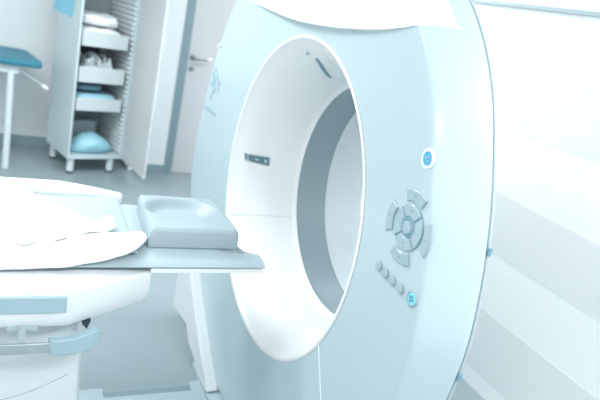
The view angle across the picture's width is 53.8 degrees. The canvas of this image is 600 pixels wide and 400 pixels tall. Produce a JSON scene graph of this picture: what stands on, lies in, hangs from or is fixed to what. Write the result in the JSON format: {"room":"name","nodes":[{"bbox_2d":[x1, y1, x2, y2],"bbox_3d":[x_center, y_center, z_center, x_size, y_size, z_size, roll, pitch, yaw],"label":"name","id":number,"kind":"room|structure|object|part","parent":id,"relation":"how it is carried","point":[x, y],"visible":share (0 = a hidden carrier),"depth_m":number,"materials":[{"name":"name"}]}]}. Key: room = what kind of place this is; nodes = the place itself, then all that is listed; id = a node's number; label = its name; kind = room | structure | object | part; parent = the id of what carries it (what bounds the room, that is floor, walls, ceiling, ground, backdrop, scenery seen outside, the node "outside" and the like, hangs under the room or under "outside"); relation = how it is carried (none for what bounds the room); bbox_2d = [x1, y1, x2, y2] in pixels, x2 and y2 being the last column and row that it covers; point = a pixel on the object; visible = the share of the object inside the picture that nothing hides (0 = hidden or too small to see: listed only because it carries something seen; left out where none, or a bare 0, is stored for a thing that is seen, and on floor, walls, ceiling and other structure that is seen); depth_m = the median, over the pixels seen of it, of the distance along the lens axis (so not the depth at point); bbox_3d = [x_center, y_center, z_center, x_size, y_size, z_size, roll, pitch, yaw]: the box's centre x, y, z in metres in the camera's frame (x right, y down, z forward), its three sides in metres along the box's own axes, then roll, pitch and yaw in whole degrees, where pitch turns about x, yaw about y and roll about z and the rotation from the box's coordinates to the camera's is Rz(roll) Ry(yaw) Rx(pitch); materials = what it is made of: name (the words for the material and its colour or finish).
{"room":"radiology room","nodes":[
{"label":"radiology room","id":0,"kind":"room"},
{"bbox_2d":[0,0,56,136],"bbox_3d":[-3.486,-1.920,4.726,4.280,2.800,0.120,4,19,-26],"label":"wall","id":1,"kind":"structure","parent":0,"point":[28,25],"depth_m":5.41,"materials":[{"name":"paint"}]},
{"bbox_2d":[0,133,49,147],"bbox_3d":[-3.740,-0.638,5.073,4.280,0.100,0.015,4,19,-26],"label":"baseboard","id":2,"kind":"structure","parent":1,"relation":"attached to","point":[23,140],"depth_m":5.63,"materials":[{"name":"plastic"}]},
{"bbox_2d":[122,0,141,169],"bbox_3d":[-1.450,-1.701,5.460,0.040,2.800,0.640,4,19,-26],"label":"wall","id":3,"kind":"structure","parent":0,"point":[126,165],"depth_m":5.62,"materials":[{"name":"paint"}]},
{"bbox_2d":[147,0,187,164],"bbox_3d":[-1.197,-1.598,5.314,0.296,2.800,0.120,4,19,-26],"label":"wall","id":4,"kind":"structure","parent":0,"point":[177,9],"depth_m":5.44,"materials":[{"name":"paint"}]},
{"bbox_2d":[132,164,163,172],"bbox_3d":[-1.454,-0.307,5.665,0.296,0.080,0.012,4,19,-26],"label":"baseboard","id":5,"kind":"structure","parent":4,"relation":"attached to","point":[154,168],"depth_m":5.69,"materials":[{"name":"plastic"}]},
{"bbox_2d":[0,144,483,399],"bbox_3d":[-1.618,0.854,2.236,5.750,0.100,7.800,4,19,-26],"label":"floor","id":6,"kind":"structure","parent":0,"point":[144,344],"depth_m":3.21,"materials":[{"name":"plastic"}]},
{"bbox_2d":[0,46,48,167],"bbox_3d":[-3.139,-0.836,4.728,2.029,0.925,0.630,4,19,-26],"label":"couch","id":7,"kind":"object","parent":6,"relation":"on","point":[11,58],"visible":1,"depth_m":4.80,"materials":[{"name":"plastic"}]},
{"bbox_3d":[-2.403,-0.654,4.864,0.051,0.810,0.054,4,19,-26],"label":"leg","id":8,"kind":"part","parent":7,"relation":"part of","materials":[{"name":"paint"}]},
{"bbox_3d":[-3.144,-1.189,4.581,1.750,0.068,0.520,4,19,-26],"label":"frame","id":9,"kind":"part","parent":7,"relation":"part of","materials":[{"name":"paint"}]},
{"bbox_3d":[-2.165,-0.978,4.808,0.188,0.112,0.014,4,19,-26],"label":"backrest lever","id":10,"kind":"part","parent":7,"relation":"part of","materials":[{"name":"metal"}]},
{"bbox_2d":[46,0,169,178],"bbox_3d":[-1.613,-1.214,4.999,0.546,2.100,1.042,-4,24,-42],"label":"storage cabinet","id":11,"kind":"object","parent":6,"relation":"on","point":[110,116],"visible":0.96,"depth_m":5.08,"materials":[{"name":"paint"}]},
{"bbox_3d":[-2.274,-0.465,5.453,0.060,0.120,0.060,-4,24,-42],"label":"leg","id":12,"kind":"part","parent":11,"relation":"part of","materials":[{"name":"paint"}]},
{"bbox_2d":[54,0,74,16],"bbox_3d":[-1.982,-1.652,4.963,0.003,0.172,0.454,-4,24,-42],"label":"paper note","id":13,"kind":"object","parent":11,"relation":"attached to","point":[66,7],"visible":1,"depth_m":4.94,"materials":[{"name":"blue paper"}]},
{"bbox_3d":[-2.012,-0.317,5.174,0.060,0.120,0.060,-4,24,-42],"label":"leg","id":14,"kind":"part","parent":11,"relation":"part of","materials":[{"name":"paint"}]},
{"bbox_2d":[71,118,95,139],"bbox_3d":[-2.074,-0.642,5.473,0.320,0.220,0.100,-4,24,-42],"label":"box","id":15,"kind":"object","parent":11,"relation":"on","point":[80,125],"visible":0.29,"depth_m":5.45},
{"bbox_2d":[80,45,98,54],"bbox_3d":[-1.938,-1.286,5.260,0.298,0.285,0.102,-4,24,-43],"label":"bag","id":16,"kind":"object","parent":11,"relation":"in","point":[83,49],"visible":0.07,"depth_m":5.23,"materials":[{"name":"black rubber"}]},
{"bbox_2d":[70,132,110,152],"bbox_3d":[-1.887,-0.528,5.327,0.392,0.170,0.289,4,19,-26],"label":"plastic bag","id":17,"kind":"object","parent":11,"relation":"on","point":[91,142],"visible":0.88,"depth_m":5.23,"materials":[{"name":"blue plastic"}]},
{"bbox_3d":[-1.976,-0.469,5.422,0.460,0.030,0.500,-4,24,-42],"label":"panel","id":18,"kind":"part","parent":11,"relation":"part of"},
{"bbox_2d":[75,88,114,99],"bbox_3d":[-1.862,-0.913,5.241,0.366,0.122,0.366,-4,24,-42],"label":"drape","id":19,"kind":"object","parent":11,"relation":"in","point":[101,94],"visible":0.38,"depth_m":5.13,"materials":[{"name":"blue fabric"}]},
{"bbox_2d":[76,81,100,90],"bbox_3d":[-1.881,-1.009,5.179,0.229,0.061,0.241,-3,24,-41],"label":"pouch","id":20,"kind":"object","parent":19,"relation":"on","point":[80,85],"visible":0.6,"depth_m":5.10,"materials":[{"name":"fabric"}]},
{"bbox_2d":[78,51,112,68],"bbox_3d":[-1.786,-1.171,5.125,0.370,0.221,0.320,-4,24,-42],"label":"supplies","id":21,"kind":"object","parent":11,"relation":"in","point":[90,59],"visible":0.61,"depth_m":5.05},
{"bbox_2d":[75,97,120,112],"bbox_3d":[-1.733,-0.818,5.093,0.395,0.109,0.018,-4,24,-42],"label":"tray","id":22,"kind":"object","parent":11,"relation":"on","point":[82,104],"depth_m":5.08,"materials":[{"name":"plastic"}]},
{"bbox_2d":[82,23,120,34],"bbox_3d":[-1.760,-1.432,5.078,0.354,0.145,0.390,-4,24,-42],"label":"folded towel","id":23,"kind":"object","parent":11,"relation":"in","point":[87,27],"visible":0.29,"depth_m":4.94,"materials":[{"name":"white fabric"}]},
{"bbox_2d":[82,10,117,27],"bbox_3d":[-1.746,-1.546,5.029,0.318,0.106,0.365,-3,23,-41],"label":"folded towel","id":24,"kind":"object","parent":23,"relation":"on","point":[89,17],"visible":0.77,"depth_m":4.92,"materials":[{"name":"white fabric"}]},
{"bbox_2d":[78,66,124,84],"bbox_3d":[-1.680,-1.053,5.018,0.395,0.131,0.018,-4,24,-42],"label":"tray","id":25,"kind":"object","parent":11,"relation":"on","point":[85,74],"depth_m":5.00,"materials":[{"name":"plastic"}]},
{"bbox_2d":[82,30,128,50],"bbox_3d":[-1.619,-1.327,4.929,0.395,0.122,0.018,-4,24,-42],"label":"tray","id":26,"kind":"object","parent":11,"relation":"on","point":[89,38],"depth_m":4.91,"materials":[{"name":"plastic"}]},
{"bbox_3d":[-1.745,-0.335,5.415,0.060,0.120,0.060,-4,24,-42],"label":"leg","id":27,"kind":"part","parent":11,"relation":"part of","materials":[{"name":"paint"}]},
{"bbox_3d":[-1.275,-1.191,4.945,0.020,1.970,0.522,-1,22,-37],"label":"door","id":28,"kind":"part","parent":11,"relation":"part of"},
{"bbox_2d":[0,177,264,399],"bbox_3d":[-1.260,0.467,1.889,2.240,0.977,0.710,4,19,-26],"label":"table","id":29,"kind":"object","parent":6,"relation":"on","point":[42,341],"visible":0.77,"depth_m":1.82,"materials":[{"name":"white plastic"}]},
{"bbox_3d":[-1.266,0.392,1.444,1.228,0.034,0.010,4,19,-26],"label":"rail","id":30,"kind":"part","parent":29,"relation":"part of","materials":[{"name":"metal"}]},
{"bbox_2d":[34,193,137,253],"bbox_3d":[-1.332,0.035,1.725,1.617,0.017,0.474,4,19,-26],"label":"pad","id":31,"kind":"object","parent":29,"relation":"on","point":[89,207],"visible":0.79,"depth_m":2.13,"materials":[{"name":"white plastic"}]},
{"bbox_2d":[0,186,147,269],"bbox_3d":[-1.234,0.054,1.738,1.507,0.092,0.509,4,19,-26],"label":"sheet","id":32,"kind":"object","parent":31,"relation":"on","point":[36,232],"visible":1,"depth_m":1.83,"materials":[{"name":"white fabric"}]},
{"bbox_3d":[-1.175,0.923,2.110,1.840,0.030,0.630,4,19,-26],"label":"floor plate","id":33,"kind":"part","parent":29,"relation":"part of","materials":[{"name":"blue plastic"}]},
{"bbox_2d":[136,195,237,248],"bbox_3d":[-0.418,0.074,2.138,0.308,0.068,0.324,4,19,-26],"label":"cushion","id":34,"kind":"object","parent":29,"relation":"on","point":[167,221],"visible":1,"depth_m":2.05,"materials":[{"name":"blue plastic"}]},
{"bbox_3d":[-0.405,0.144,2.191,0.384,0.015,0.516,4,19,-26],"label":"board rail","id":35,"kind":"part","parent":29,"relation":"part of","materials":[{"name":"white plastic"}]},
{"bbox_2d":[173,0,496,399],"bbox_3d":[0.092,-0.017,2.551,0.699,2.064,2.362,4,19,-26],"label":"scanner","id":36,"kind":"object","parent":6,"relation":"on","point":[312,109],"visible":0.94,"depth_m":1.85,"materials":[{"name":"white plastic"}]},
{"bbox_3d":[-0.517,0.599,2.986,0.055,0.353,0.752,4,19,-26],"label":"panel","id":37,"kind":"part","parent":36,"relation":"part of","materials":[{"name":"white plastic"}]},
{"bbox_3d":[-0.302,0.952,2.630,0.175,0.028,0.760,4,19,-26],"label":"foot plate","id":38,"kind":"part","parent":36,"relation":"part of","materials":[{"name":"white plastic"}]},
{"bbox_3d":[-0.198,-0.189,2.711,0.124,0.042,0.009,12,17,-2],"label":"display panel","id":39,"kind":"part","parent":36,"relation":"part of","materials":[{"name":"grey plastic"}]},
{"bbox_2d":[361,2,599,399],"bbox_3d":[1.315,-0.239,2.829,0.100,2.800,7.280,4,19,-26],"label":"wall","id":40,"kind":"structure","parent":0,"point":[563,187],"depth_m":2.91,"materials":[{"name":"paint"}]},
{"bbox_2d":[466,308,597,399],"bbox_3d":[1.058,0.838,3.095,0.001,0.337,7.160,4,19,-26],"label":"wall panel","id":41,"kind":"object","parent":40,"relation":"attached to","point":[513,368],"depth_m":3.02,"materials":[{"name":"paint"}]},
{"bbox_2d":[473,0,599,16],"bbox_3d":[1.413,-0.792,2.568,0.020,0.018,7.160,4,19,-26],"label":"trim","id":42,"kind":"structure","parent":40,"relation":"attached to","point":[545,8],"depth_m":2.97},
{"bbox_2d":[491,192,599,322],"bbox_3d":[1.190,0.246,2.906,0.001,0.313,7.160,4,19,-26],"label":"wall panel","id":43,"kind":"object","parent":40,"relation":"attached to","point":[563,261],"depth_m":2.86,"materials":[{"name":"paint"}]},
{"bbox_2d":[492,63,599,164],"bbox_3d":[1.323,-0.352,2.713,0.001,0.313,7.160,4,19,-26],"label":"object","id":44,"kind":"structure","parent":40,"relation":"attached to","point":[562,115],"depth_m":2.91,"materials":[{"name":"paint"}]},
{"bbox_2d":[492,0,599,11],"bbox_3d":[1.457,-0.960,2.517,0.006,0.344,7.160,4,19,-26],"label":"trim","id":45,"kind":"structure","parent":40,"relation":"attached to","point":[585,5],"depth_m":2.85,"materials":[{"name":"paint"}]},
{"bbox_3d":[-0.382,-2.546,5.290,1.034,0.680,0.120,4,19,-26],"label":"wall","id":46,"kind":"structure","parent":0,"visible":0},
{"bbox_2d":[163,0,196,173],"bbox_3d":[-0.672,-1.242,5.707,1.033,2.120,0.145,4,19,-26],"label":"trim","id":47,"kind":"structure","parent":46,"relation":"attached to","point":[191,7],"depth_m":5.49,"materials":[{"name":"grey metal"}]},
{"bbox_2d":[171,0,236,172],"bbox_3d":[-0.650,-1.198,5.670,0.900,2.050,0.115,4,19,-26],"label":"door","id":48,"kind":"structure","parent":46,"relation":"in","point":[211,17],"depth_m":5.55,"materials":[{"name":"laminate"}]},
{"bbox_3d":[-0.939,-1.303,5.468,0.144,0.048,0.075,4,19,-26],"label":"handle","id":49,"kind":"part","parent":48,"relation":"part of","materials":[{"name":"metal"}]}
]}

